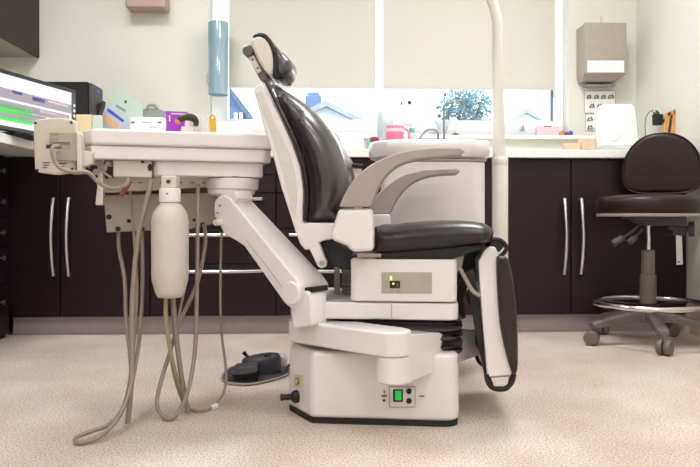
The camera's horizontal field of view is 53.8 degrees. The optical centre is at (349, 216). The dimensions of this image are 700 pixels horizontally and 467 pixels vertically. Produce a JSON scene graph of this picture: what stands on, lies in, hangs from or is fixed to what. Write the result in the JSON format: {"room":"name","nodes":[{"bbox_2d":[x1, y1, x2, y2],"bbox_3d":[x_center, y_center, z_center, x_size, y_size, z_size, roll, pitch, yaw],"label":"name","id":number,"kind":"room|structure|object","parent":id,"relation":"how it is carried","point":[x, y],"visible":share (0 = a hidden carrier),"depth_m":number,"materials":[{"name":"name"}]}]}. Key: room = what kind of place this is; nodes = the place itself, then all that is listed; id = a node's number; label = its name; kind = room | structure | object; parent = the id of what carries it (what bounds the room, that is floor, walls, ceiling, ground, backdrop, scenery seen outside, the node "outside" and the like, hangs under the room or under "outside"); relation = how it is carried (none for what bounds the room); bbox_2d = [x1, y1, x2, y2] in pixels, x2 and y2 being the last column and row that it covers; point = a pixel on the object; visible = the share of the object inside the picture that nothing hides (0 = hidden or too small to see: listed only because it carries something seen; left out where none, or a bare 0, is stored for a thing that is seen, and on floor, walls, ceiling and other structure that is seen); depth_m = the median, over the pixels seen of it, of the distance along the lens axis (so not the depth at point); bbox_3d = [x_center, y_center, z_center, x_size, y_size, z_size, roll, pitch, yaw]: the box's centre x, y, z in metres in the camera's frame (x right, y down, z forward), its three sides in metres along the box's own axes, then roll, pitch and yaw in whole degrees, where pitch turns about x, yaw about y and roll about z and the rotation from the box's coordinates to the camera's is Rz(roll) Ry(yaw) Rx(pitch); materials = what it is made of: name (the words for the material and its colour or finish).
{"room":"dental clinic","nodes":[
{"label":"dental clinic","id":0,"kind":"room"},
{"bbox_2d":[1,0,635,318],"bbox_3d":[-0.152,-0.675,4.022,3.830,2.500,0.150,0,0,-2],"label":"wall","id":1,"kind":"structure","parent":0,"point":[163,60],"depth_m":3.91,"materials":[{"name":"beige paint"}]},
{"bbox_2d":[126,0,168,12],"bbox_3d":[-1.128,-1.232,3.849,0.218,0.160,0.118,0,0,-2],"label":"wall box","id":2,"kind":"object","parent":1,"relation":"attached to","point":[135,6],"visible":1,"depth_m":3.80,"materials":[{"name":"plastic"}]},
{"bbox_2d":[207,42,224,93],"bbox_3d":[-0.737,-0.881,3.857,0.119,0.401,0.136,0,0,-2],"label":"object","id":3,"kind":"object","parent":1,"relation":"attached to","point":[216,79],"visible":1,"depth_m":3.82,"materials":[{"name":"blue plastic"}]},
{"bbox_2d":[211,0,562,134],"bbox_3d":[0.227,-1.022,4.069,2.070,1.105,0.064,0,0,-2],"label":"window","id":4,"kind":"structure","parent":1,"relation":"in","point":[219,8],"depth_m":4.04,"materials":[{"name":"white plastic"}]},
{"bbox_2d":[229,0,375,88],"bbox_3d":[-0.274,-1.144,3.982,0.844,0.805,0.044,0,0,-2],"label":"roller blind","id":5,"kind":"object","parent":4,"relation":"attached to","point":[330,44],"visible":0.91,"depth_m":3.99,"materials":[{"name":"fabric"}]},
{"bbox_2d":[377,0,380,83],"bbox_3d":[0.167,-1.131,3.974,0.020,0.747,0.004,0,0,-2],"label":"blind cord","id":6,"kind":"object","parent":5,"relation":"hanging from","point":[377,0],"visible":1,"depth_m":3.97,"materials":[{"name":"white paint"}]},
{"bbox_2d":[383,0,554,89],"bbox_3d":[0.697,-1.145,4.019,1.006,0.805,0.044,0,0,-2],"label":"roller blind","id":7,"kind":"object","parent":4,"relation":"attached to","point":[428,44],"visible":0.98,"depth_m":4.02,"materials":[{"name":"fabric"}]},
{"bbox_2d":[337,134,595,139],"bbox_3d":[0.323,-0.459,3.985,2.315,0.022,0.120,0,0,-2],"label":"trim","id":8,"kind":"structure","parent":1,"relation":"attached to","point":[366,136],"depth_m":3.95,"materials":[{"name":"white paint"}]},
{"bbox_2d":[535,126,558,134],"bbox_3d":[1.149,-0.499,4.023,0.129,0.058,0.046,0,0,-2],"label":"pack","id":9,"kind":"object","parent":8,"relation":"on","point":[546,130],"visible":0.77,"depth_m":4.00,"materials":[{"name":"pink"}]},
{"bbox_2d":[585,114,594,130],"bbox_3d":[1.445,-0.550,4.001,0.164,0.098,0.007,0,0,-2],"label":"instruction sheet","id":10,"kind":"object","parent":1,"relation":"attached to","point":[589,118],"visible":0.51,"depth_m":4.00,"materials":[{"name":"white paper"}]},
{"bbox_2d":[584,91,615,112],"bbox_3d":[1.450,-0.667,4.001,0.185,0.132,0.007,0,0,-2],"label":"instruction sheet","id":11,"kind":"object","parent":1,"relation":"attached to","point":[592,99],"visible":0.88,"depth_m":4.00,"materials":[{"name":"white paper"}]},
{"bbox_2d":[576,16,625,87],"bbox_3d":[1.426,-0.934,3.929,0.238,0.372,0.152,0,0,-2],"label":"dispenser","id":12,"kind":"object","parent":1,"relation":"attached to","point":[600,47],"visible":1,"depth_m":3.86,"materials":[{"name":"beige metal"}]},
{"bbox_2d":[0,319,699,466],"bbox_3d":[-0.034,0.625,0.899,3.830,0.100,6.400,0,0,-2],"label":"floor","id":13,"kind":"structure","parent":0,"point":[615,401],"depth_m":2.01,"materials":[{"name":"beige carpet"}]},
{"bbox_2d":[0,156,8,338],"bbox_3d":[-1.749,0.144,2.986,0.324,0.862,0.598,0,0,-2],"label":"base cabinet","id":14,"kind":"object","parent":13,"relation":"on","point":[4,161],"visible":1,"depth_m":3.24,"materials":[{"name":"laminate"}]},
{"bbox_2d":[5,158,150,316],"bbox_3d":[-1.464,0.098,3.587,0.968,0.770,0.616,0,0,-2],"label":"base cabinet","id":15,"kind":"object","parent":13,"relation":"on","point":[64,260],"visible":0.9,"depth_m":3.33,"materials":[{"name":"laminate"}]},
{"bbox_2d":[151,159,275,315],"bbox_3d":[-0.675,0.098,3.617,0.607,0.770,0.616,0,0,-2],"label":"base cabinet","id":16,"kind":"object","parent":13,"relation":"on","point":[246,290],"visible":0.33,"depth_m":3.36,"materials":[{"name":"laminate"}]},
{"bbox_2d":[221,351,289,385],"bbox_3d":[-0.324,0.543,2.596,0.257,0.101,0.509,0,0,20],"label":"foot pedal","id":17,"kind":"object","parent":13,"relation":"on","point":[259,367],"visible":0.92,"depth_m":2.47,"materials":[{"name":"grey plastic"}]},
{"bbox_2d":[276,159,380,314],"bbox_3d":[-0.092,0.098,3.639,0.556,0.770,0.616,0,0,-2],"label":"base cabinet","id":18,"kind":"object","parent":13,"relation":"on","point":[284,223],"visible":0.2,"depth_m":3.37,"materials":[{"name":"laminate"}]},
{"bbox_2d":[243,33,517,426],"bbox_3d":[0.090,0.011,2.118,0.834,1.129,0.614,0,0,-2],"label":"dental chair","id":19,"kind":"object","parent":13,"relation":"on","point":[414,276],"visible":0.98,"depth_m":1.93,"materials":[{"name":"white plastic"}]},
{"bbox_2d":[34,118,477,444],"bbox_3d":[-0.240,0.152,2.063,1.277,0.852,0.637,0,0,-2],"label":"dental delivery unit","id":20,"kind":"object","parent":19,"relation":"attached to","point":[229,165],"visible":0.98,"depth_m":1.97,"materials":[{"name":"white plastic"}]},
{"bbox_2d":[151,188,188,298],"bbox_3d":[-0.507,0.072,1.942,0.103,0.308,0.103,0,0,-2],"label":"water bottle","id":21,"kind":"object","parent":20,"relation":"on","point":[169,221],"depth_m":1.90,"materials":[{"name":"white plastic"}]},
{"bbox_2d":[161,176,178,187],"bbox_3d":[-0.507,-0.098,1.947,0.042,0.035,0.050,0,0,-2],"label":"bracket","id":22,"kind":"object","parent":20,"relation":"on","point":[166,181],"depth_m":1.92,"materials":[{"name":"beige plastic"}]},
{"bbox_2d":[165,111,187,130],"bbox_3d":[-0.532,-0.285,2.119,0.066,0.073,0.031,0,0,-16],"label":"packet","id":23,"kind":"object","parent":20,"relation":"on","point":[171,116],"visible":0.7,"depth_m":2.10,"materials":[{"name":"purple paper"}]},
{"bbox_2d":[82,129,270,178],"bbox_3d":[-0.527,-0.184,2.152,0.591,0.128,0.437,0,0,-2],"label":"tray","id":24,"kind":"object","parent":20,"relation":"on","point":[132,154],"depth_m":2.00,"materials":[{"name":"white plastic"}]},
{"bbox_2d":[175,113,198,131],"bbox_3d":[-0.485,-0.278,2.050,0.070,0.059,0.040,0,0,-16],"label":"handpiece","id":25,"kind":"object","parent":20,"relation":"on","point":[187,116],"visible":0.96,"depth_m":2.04,"materials":[{"name":"black plastic"}]},
{"bbox_2d":[189,114,202,131],"bbox_3d":[-0.484,-0.285,2.169,0.044,0.072,0.044,0,0,-2],"label":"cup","id":26,"kind":"object","parent":20,"relation":"on","point":[195,129],"visible":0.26,"depth_m":2.15,"materials":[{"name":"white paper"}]},
{"bbox_2d":[199,117,207,131],"bbox_3d":[-0.454,-0.279,2.137,0.028,0.060,0.028,0,0,-2],"label":"cup","id":27,"kind":"object","parent":20,"relation":"on","point":[203,121],"visible":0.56,"depth_m":2.13,"materials":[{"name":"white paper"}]},
{"bbox_2d":[209,115,215,131],"bbox_3d":[-0.414,-0.283,2.080,0.022,0.050,0.014,0,0,-16],"label":"tag","id":28,"kind":"object","parent":20,"relation":"on","point":[212,119],"visible":1,"depth_m":2.08,"materials":[{"name":"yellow plastic"}]},
{"bbox_2d":[393,389,402,401],"bbox_3d":[0.132,0.490,1.897,0.027,0.035,0.012,0,0,5],"label":"rocker switch","id":29,"kind":"object","parent":19,"relation":"attached to","point":[397,393],"depth_m":1.89,"materials":[{"name":"green plastic"}]},
{"bbox_2d":[369,100,489,289],"bbox_3d":[0.300,-0.037,2.538,0.448,0.824,0.490,0,0,-2],"label":"spittoon","id":30,"kind":"object","parent":19,"relation":"attached to","point":[461,196],"visible":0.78,"depth_m":2.48,"materials":[{"name":"white plastic"}]},
{"bbox_2d":[334,133,362,208],"bbox_3d":[0.038,-0.128,2.515,0.253,0.354,0.082,0,0,-20],"label":"holder","id":31,"kind":"object","parent":30,"relation":"attached to","point":[359,167],"visible":0.14,"depth_m":2.48,"materials":[{"name":"grey plastic"}]},
{"bbox_2d":[369,139,489,161],"bbox_3d":[0.297,-0.244,2.623,0.448,0.072,0.320,0,0,-2],"label":"basin","id":32,"kind":"object","parent":30,"relation":"in","point":[474,150],"depth_m":2.48,"materials":[{"name":"white ceramic"}]},
{"bbox_2d":[486,0,507,258],"bbox_3d":[0.332,-0.440,2.604,0.551,1.310,0.200,0,0,-2],"label":"lamp pole","id":33,"kind":"object","parent":30,"relation":"attached to","point":[499,159],"visible":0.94,"depth_m":2.62,"materials":[{"name":"white metal"}]},
{"bbox_2d":[463,159,685,314],"bbox_3d":[1.083,0.098,3.683,1.178,0.770,0.616,0,0,-2],"label":"base cabinet","id":34,"kind":"object","parent":13,"relation":"on","point":[562,255],"visible":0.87,"depth_m":3.42,"materials":[{"name":"laminate"}]},
{"bbox_2d":[583,132,699,355],"bbox_3d":[1.355,0.084,3.123,0.623,0.980,0.591,0,0,-2],"label":"stool","id":35,"kind":"object","parent":13,"relation":"on","point":[661,167],"visible":1,"depth_m":3.12,"materials":[{"name":"leather"}]},
{"bbox_3d":[-1.681,0.144,1.188,0.324,0.862,0.598,0,0,-2],"label":"cabinet","id":36,"kind":"object","parent":13,"relation":"on","visible":0},
{"bbox_2d":[0,132,627,159],"bbox_3d":[-0.091,-0.311,2.422,3.626,0.040,3.048,0,0,-2],"label":"countertop","id":37,"kind":"structure","parent":36,"relation":"on","point":[11,146],"depth_m":3.38,"materials":[{"name":"white laminate"}]},
{"bbox_2d":[0,68,75,139],"bbox_3d":[-1.410,-0.457,2.884,0.228,0.252,0.619,0,0,7],"label":"computer monitor","id":38,"kind":"object","parent":37,"relation":"on","point":[24,100],"visible":0.88,"depth_m":2.86,"materials":[{"name":"black plastic"},{"name":"glowing display screen"}]},
{"bbox_2d":[31,82,102,140],"bbox_3d":[-1.471,-0.502,3.517,0.367,0.342,0.180,0,0,-2],"label":"computer tower","id":39,"kind":"object","parent":37,"relation":"on","point":[88,95],"visible":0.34,"depth_m":3.43,"materials":[{"name":"grey plastic"}]},
{"bbox_2d":[76,115,91,132],"bbox_3d":[-1.303,-0.416,3.398,0.075,0.170,0.050,0,0,-2],"label":"box","id":40,"kind":"object","parent":37,"relation":"on","point":[84,122],"visible":0.36,"depth_m":3.37,"materials":[{"name":"beige cardboard"}]},
{"bbox_2d":[92,115,102,128],"bbox_3d":[-1.240,-0.415,3.391,0.042,0.167,0.030,0,0,-2],"label":"stack","id":41,"kind":"object","parent":37,"relation":"on","point":[97,120],"visible":0.44,"depth_m":3.38,"materials":[{"name":"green paper"}]},
{"bbox_2d":[96,101,105,114],"bbox_3d":[-1.278,-0.461,3.529,0.044,0.261,0.050,0,0,-2],"label":"stand","id":42,"kind":"object","parent":37,"relation":"on","point":[100,107],"visible":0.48,"depth_m":3.51,"materials":[{"name":"plastic"}]},
{"bbox_2d":[103,104,129,129],"bbox_3d":[-1.274,-0.476,3.696,0.190,0.257,0.005,0,0,-2],"label":"leaflet","id":43,"kind":"object","parent":37,"relation":"on","point":[112,119],"visible":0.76,"depth_m":3.69,"materials":[{"name":"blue paper"}]},
{"bbox_2d":[108,86,142,129],"bbox_3d":[-1.233,-0.533,3.758,0.210,0.359,0.005,0,0,-2],"label":"paper sheet","id":44,"kind":"object","parent":37,"relation":"on","point":[133,108],"visible":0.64,"depth_m":3.76,"materials":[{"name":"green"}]},
{"bbox_2d":[131,117,165,130],"bbox_3d":[-1.051,-0.424,3.607,0.166,0.185,0.091,0,0,-2],"label":"glove box","id":45,"kind":"object","parent":37,"relation":"on","point":[137,123],"visible":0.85,"depth_m":3.56,"materials":[{"name":"white cardboard"}]},
{"bbox_2d":[143,104,164,117],"bbox_3d":[-1.096,-0.494,3.819,0.143,0.268,0.021,0,0,-2],"label":"clipboard","id":46,"kind":"object","parent":37,"relation":"on","point":[149,112],"visible":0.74,"depth_m":3.82,"materials":[{"name":"grey plastic"}]},
{"bbox_2d":[216,122,251,133],"bbox_3d":[-0.609,-0.413,3.640,0.175,0.164,0.120,0,0,-2],"label":"tissue box","id":47,"kind":"object","parent":37,"relation":"on","point":[221,127],"visible":0.44,"depth_m":3.58,"materials":[{"name":"white cardboard"}]},
{"bbox_2d":[338,133,363,148],"bbox_3d":[0.003,-0.386,3.673,0.141,0.109,0.144,0,0,-2],"label":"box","id":48,"kind":"object","parent":37,"relation":"on","point":[348,140],"visible":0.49,"depth_m":3.60,"materials":[{"name":"white cardboard"}]},
{"bbox_2d":[370,137,378,143],"bbox_3d":[0.126,-0.372,3.557,0.048,0.080,0.047,0,0,-2],"label":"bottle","id":49,"kind":"object","parent":37,"relation":"on","point":[372,139],"visible":0.39,"depth_m":3.54,"materials":[{"name":"red plastic"}]},
{"bbox_2d":[386,125,409,139],"bbox_3d":[0.240,-0.399,3.556,0.113,0.136,0.095,0,0,33],"label":"measuring jug","id":50,"kind":"object","parent":37,"relation":"on","point":[392,131],"visible":0.64,"depth_m":3.52,"materials":[{"name":"pink plastic"}]},
{"bbox_2d":[395,100,412,138],"bbox_3d":[0.304,-0.491,3.877,0.094,0.320,0.085,0,0,-2],"label":"soap dispenser","id":51,"kind":"object","parent":37,"relation":"on","point":[403,110],"visible":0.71,"depth_m":3.85,"materials":[{"name":"white plastic"}]},
{"bbox_2d":[562,143,579,149],"bbox_3d":[1.146,-0.356,3.571,0.081,0.048,0.050,0,0,-2],"label":"wooden brush","id":52,"kind":"object","parent":37,"relation":"on","point":[567,146],"visible":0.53,"depth_m":3.55,"materials":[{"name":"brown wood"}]},
{"bbox_2d":[578,139,595,149],"bbox_3d":[1.237,-0.368,3.604,0.077,0.073,0.050,0,0,-2],"label":"wooden brush","id":53,"kind":"object","parent":37,"relation":"on","point":[585,144],"visible":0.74,"depth_m":3.58,"materials":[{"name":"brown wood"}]},
{"bbox_2d":[594,104,638,149],"bbox_3d":[1.425,-0.474,3.681,0.218,0.243,0.110,0,0,-2],"label":"storage box","id":54,"kind":"object","parent":37,"relation":"on","point":[616,128],"visible":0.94,"depth_m":3.64,"materials":[{"name":"white plastic"}]},
{"bbox_2d":[662,109,674,132],"bbox_3d":[1.648,-0.453,3.575,0.094,0.214,0.020,0,0,-2],"label":"wooden stand","id":55,"kind":"object","parent":37,"relation":"on","point":[669,123],"visible":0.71,"depth_m":3.56,"materials":[{"name":"brown wood"}]},
{"bbox_2d":[636,0,699,331],"bbox_3d":[1.831,-0.675,0.945,0.100,2.500,6.150,0,0,-2],"label":"wall","id":56,"kind":"structure","parent":0,"point":[667,31],"depth_m":3.58,"materials":[{"name":"beige paint"}]},
{"bbox_2d":[13,314,681,334],"bbox_3d":[0.018,0.531,3.436,3.324,0.087,0.015,0,0,-2],"label":"trim","id":57,"kind":"structure","parent":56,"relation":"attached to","point":[536,322],"depth_m":3.40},
{"bbox_2d":[652,110,664,125],"bbox_3d":[1.644,-0.532,3.684,0.065,0.084,0.056,0,0,-2],"label":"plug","id":58,"kind":"object","parent":56,"relation":"attached to","point":[657,118],"visible":1,"depth_m":3.67,"materials":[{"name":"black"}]},
{"bbox_2d":[689,304,699,336],"bbox_3d":[1.785,0.497,0.638,0.015,0.155,5.540,0,0,-2],"label":"baseboard","id":59,"kind":"structure","parent":56,"relation":"attached to","point":[696,315],"depth_m":3.35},
{"bbox_3d":[-1.897,-0.675,0.804,0.100,2.500,6.150,0,0,-2],"label":"wall","id":60,"kind":"structure","parent":0,"visible":0},
{"bbox_2d":[0,0,38,57],"bbox_3d":[-1.822,-1.260,3.058,0.214,0.730,1.648,0,0,-2],"label":"upper cabinet","id":61,"kind":"object","parent":60,"relation":"attached to","point":[19,19],"visible":1,"depth_m":3.67,"materials":[{"name":"brown laminate"}]},
{"label":"outside","id":62,"kind":"structure","parent":0,"visible":0},
{"bbox_3d":[-1.209,0.925,32.077,60.000,0.100,55.800,0,0,-2],"label":"ground","id":63,"kind":"structure","parent":62,"visible":0},
{"bbox_2d":[229,88,253,118],"bbox_3d":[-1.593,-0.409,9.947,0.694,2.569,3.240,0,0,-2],"label":"house","id":64,"kind":"structure","parent":63,"relation":"on","point":[237,109],"depth_m":8.45,"materials":[{"name":"stone"}]},
{"bbox_2d":[305,92,364,119],"bbox_3d":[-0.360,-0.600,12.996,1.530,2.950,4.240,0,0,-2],"label":"house","id":65,"kind":"structure","parent":63,"relation":"on","point":[326,110],"depth_m":10.99,"materials":[{"name":"light blue paint"},{"name":"white paint"}]},
{"bbox_2d":[307,92,319,94],"bbox_3d":[-0.610,-2.034,11.535,0.210,0.080,0.114,0,0,-2],"label":"chimney pot","id":66,"kind":"object","parent":65,"relation":"on","point":[309,93],"depth_m":11.48,"materials":[{"name":"white"}]},
{"bbox_2d":[435,90,491,120],"bbox_3d":[1.526,-0.438,9.066,0.826,2.630,0.627,0,0,-2],"label":"tree","id":67,"kind":"object","parent":63,"relation":"on","point":[474,114],"visible":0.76,"depth_m":8.96,"materials":[{"name":"green plant"}]},
{"bbox_2d":[505,108,541,120],"bbox_3d":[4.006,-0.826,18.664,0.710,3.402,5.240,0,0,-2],"label":"house","id":68,"kind":"structure","parent":63,"relation":"on","point":[526,114],"depth_m":16.14,"materials":[{"name":"stone"}]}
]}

